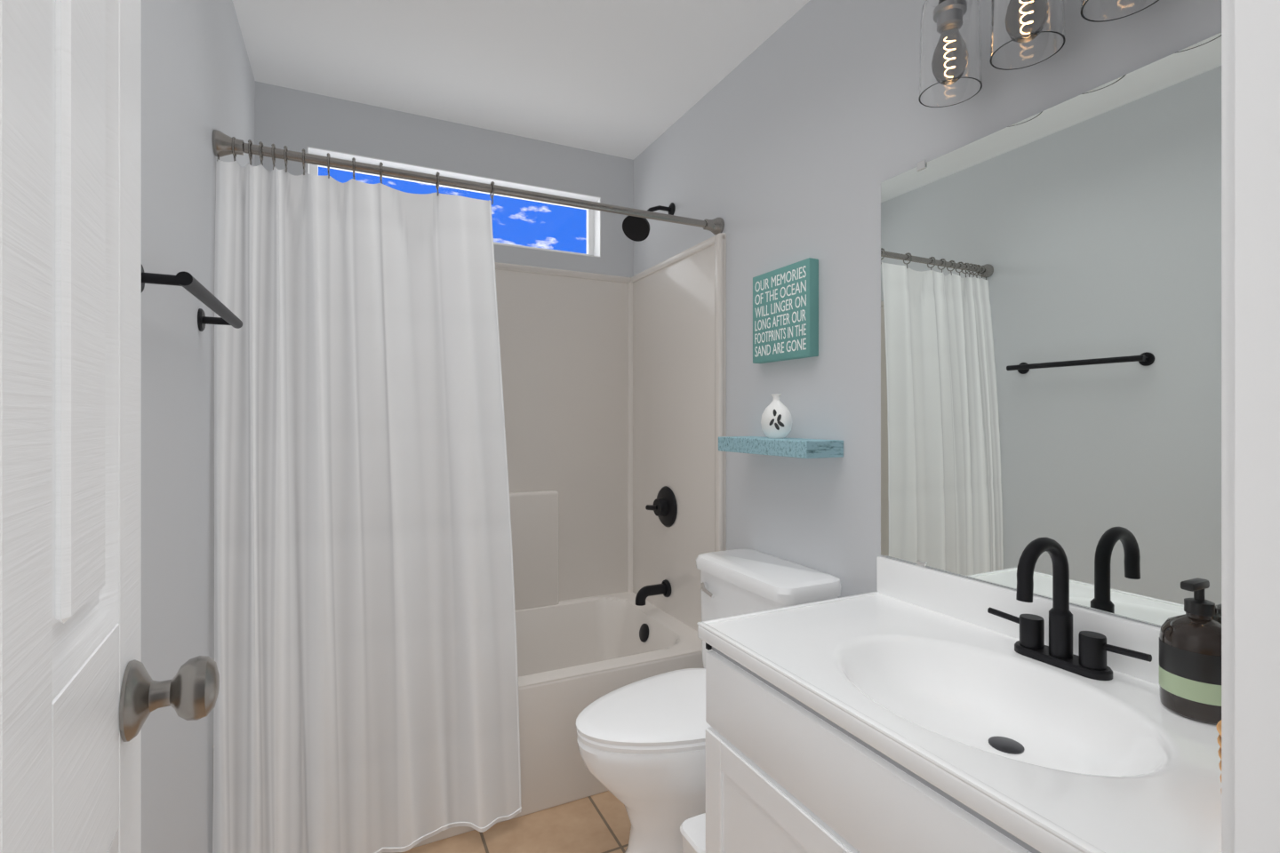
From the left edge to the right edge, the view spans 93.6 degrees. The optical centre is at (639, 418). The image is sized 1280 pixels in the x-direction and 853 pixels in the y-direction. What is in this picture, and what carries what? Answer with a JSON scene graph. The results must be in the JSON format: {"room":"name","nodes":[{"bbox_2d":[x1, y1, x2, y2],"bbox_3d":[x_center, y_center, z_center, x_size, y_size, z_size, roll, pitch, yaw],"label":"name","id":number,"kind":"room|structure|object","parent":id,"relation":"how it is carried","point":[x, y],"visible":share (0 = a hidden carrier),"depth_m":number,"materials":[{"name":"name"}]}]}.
{"room":"bathroom","nodes":[
{"label":"bathroom","id":0,"kind":"room"},
{"bbox_2d":[141,0,255,852],"bbox_3d":[-0.959,-0.006,1.139,0.120,2.440,2.567,0,0,-26],"label":"wall","id":1,"kind":"structure","parent":0,"point":[197,84],"depth_m":1.21,"materials":[{"name":"grey paint"}]},
{"bbox_2d":[141,264,242,331],"bbox_3d":[-0.869,-0.224,1.182,0.079,0.052,0.518,0,0,-26],"label":"towel rail","id":2,"kind":"object","parent":1,"relation":"attached to","point":[191,284],"visible":0.77,"depth_m":1.06,"materials":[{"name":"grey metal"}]},
{"bbox_2d":[255,80,633,277],"bbox_3d":[-0.749,-0.006,2.585,1.524,2.440,0.150,0,0,-26],"label":"wall","id":3,"kind":"structure","parent":0,"point":[294,120],"depth_m":2.50,"materials":[{"name":"grey paint"}]},
{"bbox_2d":[307,146,600,257],"bbox_3d":[-0.739,-0.882,2.565,1.190,0.280,0.105,0,0,-26],"label":"window","id":4,"kind":"structure","parent":3,"relation":"in","point":[593,224],"depth_m":2.63,"materials":[{"name":"white paint"}]},
{"bbox_2d":[398,791,631,852],"bbox_3d":[0.053,1.244,0.652,2.774,0.060,4.427,0,0,-26],"label":"floor","id":5,"kind":"structure","parent":0,"point":[599,823],"depth_m":1.75,"materials":[{"name":"tile"}]},
{"bbox_2d":[212,232,726,852],"bbox_3d":[-0.545,0.276,2.166,1.522,1.875,0.781,0,0,-26],"label":"bathtub","id":6,"kind":"object","parent":5,"relation":"on","point":[614,400],"visible":0.29,"depth_m":2.59,"materials":[{"name":"white plastic"}]},
{"bbox_2d":[680,813,705,852],"bbox_3d":[0.201,1.079,1.393,0.206,0.270,0.122,0,0,-26],"label":"waste bin","id":7,"kind":"object","parent":5,"relation":"on","point":[692,830],"visible":0.35,"depth_m":1.37,"materials":[{"name":"white plastic"}]},
{"bbox_2d":[576,549,841,852],"bbox_3d":[0.151,0.823,1.669,0.688,0.782,0.454,0,0,-26],"label":"toilet","id":8,"kind":"object","parent":5,"relation":"on","point":[642,746],"visible":0.52,"depth_m":1.55,"materials":[{"name":"white ceramic"}]},
{"bbox_2d":[697,556,1221,852],"bbox_3d":[0.571,0.781,0.983,0.546,0.866,0.933,0,0,-26],"label":"bathroom vanity","id":9,"kind":"object","parent":5,"relation":"on","point":[907,708],"visible":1,"depth_m":1.00,"materials":[{"name":"white paint"}]},
{"bbox_2d":[987,537,1151,680],"bbox_3d":[0.713,0.324,1.055,0.144,0.229,0.267,0,0,-26],"label":"faucet","id":10,"kind":"object","parent":9,"relation":"on","point":[1089,661],"visible":1,"depth_m":1.06,"materials":[{"name":"black metal"}]},
{"bbox_2d":[1159,577,1221,725],"bbox_3d":[0.833,0.339,0.895,0.092,0.198,0.092,0,0,-26],"label":"soap bottle","id":11,"kind":"object","parent":9,"relation":"on","point":[1190,664],"visible":0.85,"depth_m":0.87,"materials":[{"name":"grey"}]},
{"bbox_2d":[1216,720,1221,791],"bbox_3d":[0.706,0.393,0.630,0.146,0.091,0.146,0,0,-26],"label":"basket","id":12,"kind":"object","parent":9,"relation":"on","point":[1219,729],"visible":0.06,"depth_m":0.67,"materials":[{"name":"wicker"}]},
{"bbox_2d":[232,0,809,159],"bbox_3d":[0.053,-1.256,0.652,2.774,0.060,4.427,0,0,-26],"label":"ceiling","id":13,"kind":"structure","parent":0,"point":[631,79],"depth_m":2.04,"materials":[{"name":"white paint"}]},
{"bbox_2d":[633,0,1221,627],"bbox_3d":[0.519,-0.006,1.858,0.120,2.440,2.567,0,0,-26],"label":"wall","id":14,"kind":"structure","parent":0,"point":[806,130],"depth_m":1.70,"materials":[{"name":"grey paint"}]},
{"bbox_2d":[212,129,724,852],"bbox_3d":[-0.375,0.222,1.817,1.523,1.905,0.151,0,0,-26],"label":"shower curtain","id":15,"kind":"object","parent":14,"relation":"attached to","point":[365,654],"visible":1,"depth_m":1.61,"materials":[{"name":"white fabric"}]},
{"bbox_2d":[622,202,677,642],"bbox_3d":[0.031,0.007,2.462,0.228,1.813,0.170,0,0,-26],"label":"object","id":16,"kind":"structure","parent":14,"relation":"attached to","point":[664,508],"depth_m":2.45,"materials":[{"name":"black metal"}]},
{"bbox_2d":[718,436,843,458],"bbox_3d":[0.406,0.084,1.800,0.133,0.046,0.421,0,0,-26],"label":"floating shelf","id":17,"kind":"object","parent":14,"relation":"attached to","point":[801,448],"visible":0.98,"depth_m":1.67,"materials":[{"name":"teal wood"}]},
{"bbox_2d":[760,393,791,438],"bbox_3d":[0.407,-0.006,1.796,0.074,0.132,0.116,0,0,-26],"label":"vase","id":18,"kind":"object","parent":17,"relation":"on","point":[776,420],"visible":1,"depth_m":1.76,"materials":[{"name":"white ceramic"}]},
{"bbox_2d":[752,257,818,363],"bbox_3d":[0.440,-0.318,1.841,0.036,0.280,0.269,0,0,-26],"label":"picture","id":19,"kind":"object","parent":14,"relation":"attached to","point":[786,313],"visible":1,"depth_m":1.80,"materials":[{"name":"teal"}]},
{"bbox_2d":[918,0,982,107],"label":"sconce","id":20,"kind":"object","parent":14,"relation":"attached to","point":[950,74],"depth_m":1.19,"materials":[{"name":"grey"}]},
{"bbox_2d":[989,0,1065,70],"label":"sconce","id":21,"kind":"object","parent":14,"relation":"attached to","point":[1026,33],"depth_m":1.08,"materials":[{"name":"grey"}]},
{"bbox_2d":[880,32,1221,626],"bbox_3d":[0.814,-0.123,1.103,0.009,0.962,0.928,0,0,-26],"label":"mirror","id":22,"kind":"object","parent":14,"relation":"attached to","point":[1050,323],"visible":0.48,"depth_m":1.12,"materials":[{"name":"silver mirror"}]},
{"bbox_2d":[1080,0,1159,22],"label":"sconce","id":23,"kind":"object","parent":14,"relation":"attached to","point":[1095,11],"depth_m":1.00,"materials":[{"name":"grey"}]},
{"bbox_3d":[0.255,-0.006,0.235,2.774,2.440,0.120,0,0,-26],"label":"wall","id":24,"kind":"structure","parent":0,"visible":0},
{"bbox_2d":[0,0,219,852],"bbox_3d":[-0.396,0.187,0.346,0.168,2.030,0.662,0,0,-26],"label":"door","id":25,"kind":"structure","parent":24,"relation":"in","point":[84,695],"depth_m":0.44,"materials":[{"name":"white paint"}]},
{"bbox_2d":[1221,0,1279,852],"bbox_3d":[0.084,0.164,0.152,0.793,2.100,0.148,0,0,-26],"label":"door frame","id":26,"kind":"structure","parent":24,"relation":"attached to","point":[1250,426],"depth_m":0.35,"materials":[{"name":"white paint"}]},
{"label":"outside","id":27,"kind":"structure","parent":0,"visible":0},
{"bbox_2d":[318,167,586,254],"bbox_3d":[-1.256,-1.786,3.600,7.500,5.000,0.020,0,0,-26],"label":"sky","id":28,"kind":"structure","parent":27,"point":[534,212],"depth_m":3.84,"materials":[{"name":"blue"}]}
]}

